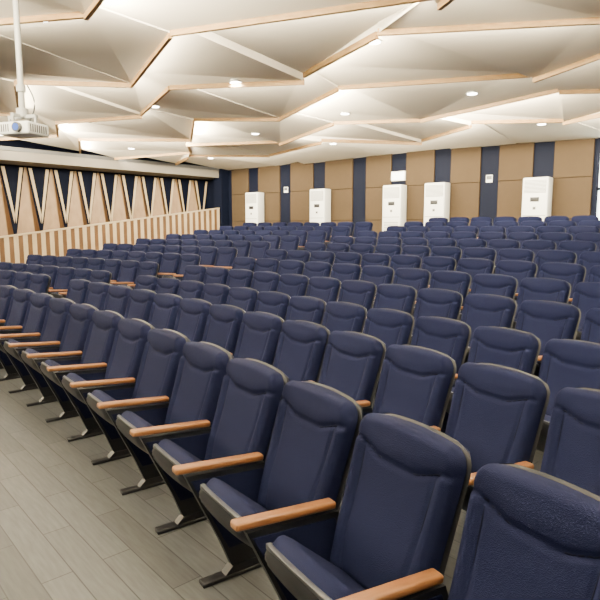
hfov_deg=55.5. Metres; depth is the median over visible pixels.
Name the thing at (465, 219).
seat
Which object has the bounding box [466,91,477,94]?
recessed light
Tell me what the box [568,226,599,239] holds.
seat
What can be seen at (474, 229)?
seat
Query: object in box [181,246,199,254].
seat
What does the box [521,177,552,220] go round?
air conditioner
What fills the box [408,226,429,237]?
seat
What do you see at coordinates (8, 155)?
trim
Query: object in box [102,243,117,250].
seat
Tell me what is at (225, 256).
seat
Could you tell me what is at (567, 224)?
seat
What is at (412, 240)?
seat
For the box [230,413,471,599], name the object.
seat
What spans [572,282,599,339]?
seat
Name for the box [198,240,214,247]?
seat
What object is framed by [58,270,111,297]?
seat
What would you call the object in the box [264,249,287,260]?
seat
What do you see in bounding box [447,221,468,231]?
seat
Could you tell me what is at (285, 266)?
seat
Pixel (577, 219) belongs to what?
seat
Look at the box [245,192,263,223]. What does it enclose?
air conditioner
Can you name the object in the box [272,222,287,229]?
seat
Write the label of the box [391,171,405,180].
exit sign
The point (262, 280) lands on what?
seat
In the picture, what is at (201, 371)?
seat
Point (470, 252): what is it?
seat
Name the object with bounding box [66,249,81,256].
seat
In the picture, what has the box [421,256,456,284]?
seat
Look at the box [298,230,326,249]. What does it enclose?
seat
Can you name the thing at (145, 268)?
seat
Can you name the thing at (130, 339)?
seat
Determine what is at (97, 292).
seat
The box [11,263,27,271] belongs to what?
seat
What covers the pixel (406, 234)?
seat
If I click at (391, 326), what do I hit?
seat
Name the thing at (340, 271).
seat
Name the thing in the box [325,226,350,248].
seat
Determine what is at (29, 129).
ceiling projector
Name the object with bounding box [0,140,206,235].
wall
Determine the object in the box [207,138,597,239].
wall
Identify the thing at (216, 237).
seat
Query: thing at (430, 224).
seat
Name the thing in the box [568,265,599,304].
seat
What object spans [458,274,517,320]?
seat
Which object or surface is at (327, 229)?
seat
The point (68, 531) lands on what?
floor
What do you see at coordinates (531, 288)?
seat
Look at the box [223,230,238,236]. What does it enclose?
seat
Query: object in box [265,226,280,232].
seat
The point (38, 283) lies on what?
seat
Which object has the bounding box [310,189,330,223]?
air conditioner
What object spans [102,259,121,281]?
seat
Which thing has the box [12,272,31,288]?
seat
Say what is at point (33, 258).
seat
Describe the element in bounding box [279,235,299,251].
seat
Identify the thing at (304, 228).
seat
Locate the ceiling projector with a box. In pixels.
[0,0,48,138]
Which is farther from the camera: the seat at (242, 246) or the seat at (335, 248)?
the seat at (242, 246)
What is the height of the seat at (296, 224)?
0.958 m
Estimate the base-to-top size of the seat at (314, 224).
0.958 m
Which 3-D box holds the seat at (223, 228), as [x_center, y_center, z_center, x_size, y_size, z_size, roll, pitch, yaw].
[-2.310,-1.649,16.395,0.587,0.958,0.669,5,9,36]
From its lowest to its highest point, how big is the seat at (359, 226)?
0.958 m
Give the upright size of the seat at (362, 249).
0.958 m
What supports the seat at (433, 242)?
on the tiers
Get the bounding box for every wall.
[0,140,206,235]
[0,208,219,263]
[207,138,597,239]
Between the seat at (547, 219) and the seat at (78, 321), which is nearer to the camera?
the seat at (78, 321)
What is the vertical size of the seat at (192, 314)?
0.958 m
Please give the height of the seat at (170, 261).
0.958 m
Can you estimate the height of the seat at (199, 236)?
0.958 m
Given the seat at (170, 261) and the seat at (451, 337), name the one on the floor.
the seat at (451, 337)
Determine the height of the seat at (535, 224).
0.958 m
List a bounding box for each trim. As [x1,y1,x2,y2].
[0,0,599,164]
[0,146,218,179]
[1,166,206,222]
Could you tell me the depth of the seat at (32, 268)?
10.89 m
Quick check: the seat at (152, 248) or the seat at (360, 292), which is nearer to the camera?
the seat at (360, 292)
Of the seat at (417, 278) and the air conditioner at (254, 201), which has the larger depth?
the air conditioner at (254, 201)
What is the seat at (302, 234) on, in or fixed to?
on the tiers
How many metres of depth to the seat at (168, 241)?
13.83 m
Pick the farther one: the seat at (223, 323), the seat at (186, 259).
the seat at (186, 259)
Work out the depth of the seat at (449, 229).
11.96 m
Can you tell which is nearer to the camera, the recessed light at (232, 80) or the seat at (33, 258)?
the recessed light at (232, 80)
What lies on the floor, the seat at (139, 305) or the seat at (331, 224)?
the seat at (139, 305)
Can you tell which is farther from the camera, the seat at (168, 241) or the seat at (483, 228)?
the seat at (168, 241)
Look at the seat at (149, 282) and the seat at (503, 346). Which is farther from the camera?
the seat at (149, 282)
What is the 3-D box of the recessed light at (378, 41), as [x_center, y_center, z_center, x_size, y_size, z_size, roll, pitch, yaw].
[0.923,-3.230,7.096,0.190,0.046,0.190,6,10,40]
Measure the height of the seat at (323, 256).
0.958 m
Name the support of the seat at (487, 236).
on the tiers
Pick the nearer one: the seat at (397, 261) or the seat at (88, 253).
the seat at (397, 261)
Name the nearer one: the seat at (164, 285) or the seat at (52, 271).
the seat at (164, 285)
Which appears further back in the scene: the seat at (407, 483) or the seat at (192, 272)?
the seat at (192, 272)
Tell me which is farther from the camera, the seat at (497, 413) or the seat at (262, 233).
the seat at (262, 233)
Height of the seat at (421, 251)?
0.958 m
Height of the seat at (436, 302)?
0.958 m
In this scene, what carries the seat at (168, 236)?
on the tiers
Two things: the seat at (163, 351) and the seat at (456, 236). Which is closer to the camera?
the seat at (163, 351)
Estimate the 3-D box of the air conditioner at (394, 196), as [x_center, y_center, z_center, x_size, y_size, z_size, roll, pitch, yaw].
[2.591,-2.220,15.695,0.580,1.850,0.360,6,10,40]
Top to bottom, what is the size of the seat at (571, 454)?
0.958 m
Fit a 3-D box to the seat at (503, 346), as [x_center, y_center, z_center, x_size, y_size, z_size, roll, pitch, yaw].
[1.248,0.697,4.034,0.669,0.958,0.587,-5,9,-35]
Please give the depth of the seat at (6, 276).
9.43 m
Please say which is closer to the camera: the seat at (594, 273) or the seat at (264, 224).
the seat at (594, 273)
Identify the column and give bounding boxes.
[214,169,228,225]
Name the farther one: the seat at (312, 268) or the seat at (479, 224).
the seat at (479, 224)
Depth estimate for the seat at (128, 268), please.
10.43 m
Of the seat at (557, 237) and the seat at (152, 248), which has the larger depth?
the seat at (152, 248)
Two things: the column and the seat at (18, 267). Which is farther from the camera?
the column
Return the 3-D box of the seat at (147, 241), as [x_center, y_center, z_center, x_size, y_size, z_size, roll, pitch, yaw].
[-4.179,-1.080,14.453,0.587,0.958,0.669,5,9,35]
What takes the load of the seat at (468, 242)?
on the tiers
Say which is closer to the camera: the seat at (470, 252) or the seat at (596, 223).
the seat at (470, 252)
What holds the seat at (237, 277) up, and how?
on the tiers
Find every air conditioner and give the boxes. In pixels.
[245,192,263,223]
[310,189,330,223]
[382,184,406,230]
[424,182,449,225]
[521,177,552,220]
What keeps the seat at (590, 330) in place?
on the tiers
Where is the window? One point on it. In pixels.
(596, 212)
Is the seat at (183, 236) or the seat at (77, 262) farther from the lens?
the seat at (183, 236)
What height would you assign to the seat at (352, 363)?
0.958 m
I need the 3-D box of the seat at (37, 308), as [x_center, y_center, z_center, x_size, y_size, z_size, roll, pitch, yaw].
[-3.021,0.426,6.118,0.669,0.958,0.587,-7,10,-43]
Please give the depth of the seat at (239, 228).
16.12 m
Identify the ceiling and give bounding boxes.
[0,0,599,169]
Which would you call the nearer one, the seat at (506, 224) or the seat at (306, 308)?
the seat at (306, 308)
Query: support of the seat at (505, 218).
on the tiers
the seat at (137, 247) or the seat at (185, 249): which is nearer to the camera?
the seat at (185, 249)
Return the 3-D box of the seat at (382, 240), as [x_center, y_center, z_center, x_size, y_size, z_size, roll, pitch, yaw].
[1.500,-0.702,10.729,0.669,0.958,0.587,-7,10,-43]
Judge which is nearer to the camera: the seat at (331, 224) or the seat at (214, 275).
the seat at (214, 275)
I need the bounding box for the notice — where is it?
[486,175,492,182]
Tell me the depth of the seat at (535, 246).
8.61 m
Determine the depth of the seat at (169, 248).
12.47 m
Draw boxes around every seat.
[0,262,12,269]
[0,270,15,285]
[0,285,16,323]
[0,289,34,368]
[0,293,54,380]
[0,298,75,393]
[8,304,97,406]
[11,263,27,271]
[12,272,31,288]
[26,254,41,264]
[26,264,42,273]
[26,310,123,422]
[28,274,50,293]
[40,255,56,265]
[41,266,58,289]
[47,318,153,441]
[48,268,91,297]
[49,267,74,289]
[55,256,72,266]
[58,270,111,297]
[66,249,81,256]
[66,279,90,303]
[70,257,87,268]
[70,328,189,464]
[81,249,96,258]
[84,282,110,310]
[86,258,104,270]
[96,250,112,259]
[97,341,233,494]
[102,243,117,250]
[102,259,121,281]
[103,285,132,316]
[110,260,139,285]
[110,261,158,288]
[111,250,128,260]
[117,244,133,251]
[124,289,156,321]
[127,251,145,261]
[130,358,288,534]
[132,244,148,252]
[134,275,158,291]
[135,238,150,245]
[144,252,162,272]
[148,245,165,253]
[148,293,182,329]
[150,239,165,245]
[155,278,179,294]
[157,254,200,280]
[159,253,180,274]
[164,245,181,254]
[165,234,180,239]
[165,239,181,245]
[172,380,362,588]
[174,298,211,341]
[177,280,203,298]
[181,234,195,239]
[181,239,198,246]
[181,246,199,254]
[182,265,206,282]
[194,230,208,235]
[196,234,211,240]
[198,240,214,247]
[198,246,217,265]
[201,247,237,269]
[201,284,229,304]
[202,304,244,355]
[203,267,229,284]
[209,230,223,235]
[211,234,227,241]
[214,240,232,247]
[219,226,233,230]
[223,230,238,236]
[226,269,253,287]
[226,287,258,311]
[228,235,244,241]
[229,311,283,365]
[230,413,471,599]
[232,240,250,256]
[232,257,255,271]
[234,226,248,232]
[239,230,255,236]
[243,222,256,226]
[245,235,262,242]
[249,226,264,231]
[249,241,269,259]
[250,271,280,291]
[254,258,279,272]
[254,291,290,320]
[255,230,271,236]
[257,222,271,229]
[262,235,280,248]
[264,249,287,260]
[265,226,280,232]
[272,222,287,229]
[272,230,289,236]
[273,320,329,382]
[277,260,304,274]
[277,274,308,296]
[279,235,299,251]
[281,226,296,231]
[285,296,325,324]
[286,250,310,262]
[288,222,302,227]
[290,230,307,245]
[297,226,313,231]
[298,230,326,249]
[303,261,331,278]
[304,222,319,229]
[304,242,326,256]
[306,226,331,241]
[306,277,340,303]
[309,251,334,265]
[309,331,385,407]
[320,222,336,235]
[322,301,366,332]
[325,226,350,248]
[326,243,349,255]
[330,222,354,241]
[330,263,361,282]
[333,236,353,250]
[334,252,361,265]
[337,280,376,311]
[337,463,599,599]
[342,344,456,497]
[349,222,372,241]
[349,244,374,264]
[354,237,377,252]
[357,231,377,237]
[360,244,401,266]
[360,253,390,276]
[360,265,393,299]
[363,308,414,358]
[366,284,416,317]
[372,268,430,307]
[375,316,470,396]
[377,231,399,243]
[377,237,401,246]
[386,226,406,237]
[390,255,421,283]
[400,231,423,247]
[401,237,427,253]
[401,245,430,268]
[404,221,423,230]
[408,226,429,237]
[409,288,462,344]
[412,271,471,315]
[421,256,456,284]
[425,221,445,231]
[425,231,449,246]
[428,217,447,225]
[428,238,456,255]
[428,258,494,292]
[430,362,549,511]
[431,226,452,237]
[431,246,461,270]
[441,326,540,432]
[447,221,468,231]
[449,217,469,223]
[450,231,476,246]
[454,226,478,235]
[457,238,486,257]
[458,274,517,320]
[460,294,516,362]
[462,247,496,261]
[468,260,537,296]
[468,387,599,496]
[470,217,492,222]
[470,221,492,236]
[477,221,518,238]
[478,232,505,247]
[480,226,505,232]
[488,239,519,273]
[493,216,516,225]
[494,248,533,273]
[506,226,534,238]
[508,232,537,248]
[512,277,570,328]
[514,262,585,302]
[515,300,580,375]
[518,216,541,225]
[521,221,546,232]
[521,240,555,262]
[535,250,576,277]
[536,226,565,239]
[536,339,599,451]
[537,308,599,368]
[539,232,572,249]
[544,216,569,225]
[548,220,575,232]
[558,240,596,263]
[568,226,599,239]
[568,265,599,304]
[571,215,598,225]
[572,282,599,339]
[575,233,599,250]
[578,220,599,228]
[578,251,599,281]
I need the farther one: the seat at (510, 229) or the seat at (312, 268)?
the seat at (510, 229)
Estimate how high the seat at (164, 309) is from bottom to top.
0.958 m
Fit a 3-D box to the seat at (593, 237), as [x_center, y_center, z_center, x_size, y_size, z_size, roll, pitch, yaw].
[4.348,-0.562,8.834,0.669,0.958,0.587,-6,9,-38]
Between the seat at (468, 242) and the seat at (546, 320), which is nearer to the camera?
the seat at (546, 320)
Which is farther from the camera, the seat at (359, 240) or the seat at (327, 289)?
the seat at (359, 240)
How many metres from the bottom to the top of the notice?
0.180 m
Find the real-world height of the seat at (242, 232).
0.958 m
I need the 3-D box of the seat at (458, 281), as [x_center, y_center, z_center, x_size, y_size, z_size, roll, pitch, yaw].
[1.551,0.151,6.608,0.669,0.958,0.587,-6,9,-38]
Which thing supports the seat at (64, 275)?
on the floor
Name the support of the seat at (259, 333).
on the floor
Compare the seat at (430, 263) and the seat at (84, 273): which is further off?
the seat at (84, 273)
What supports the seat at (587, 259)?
on the tiers
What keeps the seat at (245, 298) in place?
on the floor
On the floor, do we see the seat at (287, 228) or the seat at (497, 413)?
the seat at (497, 413)
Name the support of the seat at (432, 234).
on the tiers
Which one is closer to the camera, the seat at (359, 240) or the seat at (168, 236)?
the seat at (359, 240)
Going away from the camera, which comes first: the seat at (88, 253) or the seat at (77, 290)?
the seat at (77, 290)
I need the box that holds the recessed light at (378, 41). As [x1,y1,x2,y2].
[370,39,381,44]
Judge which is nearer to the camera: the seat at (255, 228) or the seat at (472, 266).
the seat at (472, 266)
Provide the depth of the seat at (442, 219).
14.07 m
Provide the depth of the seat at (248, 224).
17.12 m
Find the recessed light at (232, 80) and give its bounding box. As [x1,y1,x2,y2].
[229,78,241,83]
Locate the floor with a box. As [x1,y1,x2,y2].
[0,369,543,599]
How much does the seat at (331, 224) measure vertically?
0.958 m
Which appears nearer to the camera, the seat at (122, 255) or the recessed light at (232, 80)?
the recessed light at (232, 80)
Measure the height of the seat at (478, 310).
0.958 m
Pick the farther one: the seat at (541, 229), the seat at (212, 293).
the seat at (541, 229)
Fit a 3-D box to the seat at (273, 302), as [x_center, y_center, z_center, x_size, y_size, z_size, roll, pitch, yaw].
[-0.513,0.402,6.305,0.669,0.958,0.587,-6,10,-40]
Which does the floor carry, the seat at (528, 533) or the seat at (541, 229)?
the seat at (528, 533)
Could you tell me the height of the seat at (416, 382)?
0.958 m
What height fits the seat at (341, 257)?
0.958 m
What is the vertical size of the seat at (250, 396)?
0.958 m
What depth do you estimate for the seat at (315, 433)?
2.57 m
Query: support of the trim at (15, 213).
attached to the wall at (28, 218)
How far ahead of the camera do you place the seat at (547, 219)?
12.04 m
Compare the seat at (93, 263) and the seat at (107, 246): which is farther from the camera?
the seat at (107, 246)
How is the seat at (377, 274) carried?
on the tiers
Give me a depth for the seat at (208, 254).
11.70 m
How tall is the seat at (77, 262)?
0.958 m
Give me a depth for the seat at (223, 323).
5.20 m
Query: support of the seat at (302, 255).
on the tiers
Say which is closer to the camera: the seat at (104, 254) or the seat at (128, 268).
the seat at (128, 268)
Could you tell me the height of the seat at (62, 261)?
0.958 m
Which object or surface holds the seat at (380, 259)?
on the tiers
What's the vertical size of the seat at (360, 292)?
0.958 m
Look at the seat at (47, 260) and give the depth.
12.24 m
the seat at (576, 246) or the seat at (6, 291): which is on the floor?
the seat at (6, 291)
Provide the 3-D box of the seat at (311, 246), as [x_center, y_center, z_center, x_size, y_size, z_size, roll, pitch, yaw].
[0.094,-0.616,10.881,0.587,0.958,0.669,7,10,44]
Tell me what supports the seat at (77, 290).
on the floor
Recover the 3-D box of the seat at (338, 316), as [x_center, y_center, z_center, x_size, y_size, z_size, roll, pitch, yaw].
[0.216,0.518,5.416,0.669,0.958,0.587,-6,9,-38]
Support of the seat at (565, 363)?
on the floor
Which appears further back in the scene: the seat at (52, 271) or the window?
the window
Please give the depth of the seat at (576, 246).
8.14 m
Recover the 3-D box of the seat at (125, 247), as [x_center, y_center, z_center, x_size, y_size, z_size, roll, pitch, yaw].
[-4.334,-0.846,13.469,0.587,0.958,0.669,5,9,36]
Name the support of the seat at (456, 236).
on the tiers
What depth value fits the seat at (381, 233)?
11.88 m
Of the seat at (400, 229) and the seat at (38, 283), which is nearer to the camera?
the seat at (38, 283)
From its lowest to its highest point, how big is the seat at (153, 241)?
0.958 m
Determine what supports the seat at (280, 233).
on the tiers
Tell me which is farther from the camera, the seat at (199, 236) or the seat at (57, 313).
the seat at (199, 236)
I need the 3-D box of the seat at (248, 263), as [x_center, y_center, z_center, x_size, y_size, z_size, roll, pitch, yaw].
[-1.144,-0.237,9.598,0.587,0.958,0.669,7,10,44]
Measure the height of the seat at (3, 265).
0.958 m
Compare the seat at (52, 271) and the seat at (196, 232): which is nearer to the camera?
the seat at (52, 271)
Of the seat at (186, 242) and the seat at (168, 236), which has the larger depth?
the seat at (168, 236)
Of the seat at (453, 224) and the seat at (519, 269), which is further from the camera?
the seat at (453, 224)
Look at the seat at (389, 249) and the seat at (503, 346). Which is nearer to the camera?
the seat at (503, 346)
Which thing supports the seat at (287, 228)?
on the tiers
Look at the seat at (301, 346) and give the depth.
4.29 m
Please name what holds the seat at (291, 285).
on the tiers
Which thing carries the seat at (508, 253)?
on the tiers
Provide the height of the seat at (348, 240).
0.958 m
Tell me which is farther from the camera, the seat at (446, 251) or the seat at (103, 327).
the seat at (446, 251)
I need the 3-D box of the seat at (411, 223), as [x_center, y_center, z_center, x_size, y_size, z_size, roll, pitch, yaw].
[2.513,-1.380,13.504,0.587,0.958,0.669,7,10,44]
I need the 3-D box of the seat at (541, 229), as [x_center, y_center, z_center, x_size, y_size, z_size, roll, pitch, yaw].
[4.337,-0.852,10.251,0.669,0.958,0.587,-6,10,-40]
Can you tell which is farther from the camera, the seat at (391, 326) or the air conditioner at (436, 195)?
the air conditioner at (436, 195)
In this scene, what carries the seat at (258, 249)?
on the tiers
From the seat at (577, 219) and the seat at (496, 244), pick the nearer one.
the seat at (496, 244)
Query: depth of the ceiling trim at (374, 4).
8.41 m
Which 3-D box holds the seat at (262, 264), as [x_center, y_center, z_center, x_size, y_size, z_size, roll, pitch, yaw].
[-0.737,-0.184,9.191,0.669,0.958,0.587,-7,10,-44]
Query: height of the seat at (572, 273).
0.958 m
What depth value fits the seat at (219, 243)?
12.74 m
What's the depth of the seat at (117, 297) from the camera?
6.95 m
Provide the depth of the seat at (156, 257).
11.44 m
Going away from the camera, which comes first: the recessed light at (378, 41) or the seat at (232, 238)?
the recessed light at (378, 41)
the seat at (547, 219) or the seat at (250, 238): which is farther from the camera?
the seat at (250, 238)
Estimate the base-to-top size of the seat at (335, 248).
0.958 m
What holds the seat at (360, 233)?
on the tiers
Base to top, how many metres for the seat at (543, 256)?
0.958 m
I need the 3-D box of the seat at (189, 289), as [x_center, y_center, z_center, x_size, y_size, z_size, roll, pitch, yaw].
[-1.668,0.235,7.587,0.669,0.958,0.587,-7,10,-43]
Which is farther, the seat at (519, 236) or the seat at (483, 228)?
the seat at (483, 228)
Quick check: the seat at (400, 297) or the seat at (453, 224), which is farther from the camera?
the seat at (453, 224)
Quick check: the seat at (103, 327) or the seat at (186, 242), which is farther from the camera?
the seat at (186, 242)
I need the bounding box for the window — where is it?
[593,138,599,219]
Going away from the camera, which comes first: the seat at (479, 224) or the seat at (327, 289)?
the seat at (327, 289)
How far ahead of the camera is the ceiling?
8.24 m
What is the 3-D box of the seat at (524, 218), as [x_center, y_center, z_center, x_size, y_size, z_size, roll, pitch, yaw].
[4.828,-1.342,12.394,0.669,0.958,0.587,-7,10,-42]
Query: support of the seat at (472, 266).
on the tiers
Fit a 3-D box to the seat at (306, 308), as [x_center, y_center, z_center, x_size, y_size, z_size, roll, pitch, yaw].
[-0.145,0.459,5.863,0.669,0.958,0.587,-6,9,-39]
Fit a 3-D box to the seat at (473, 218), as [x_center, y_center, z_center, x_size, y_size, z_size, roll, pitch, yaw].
[4.040,-1.451,13.234,0.669,0.958,0.587,-7,10,-43]
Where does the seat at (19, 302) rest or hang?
on the floor
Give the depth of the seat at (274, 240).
12.96 m
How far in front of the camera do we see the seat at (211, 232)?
15.48 m
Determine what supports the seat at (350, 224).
on the tiers
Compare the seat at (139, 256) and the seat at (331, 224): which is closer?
the seat at (139, 256)

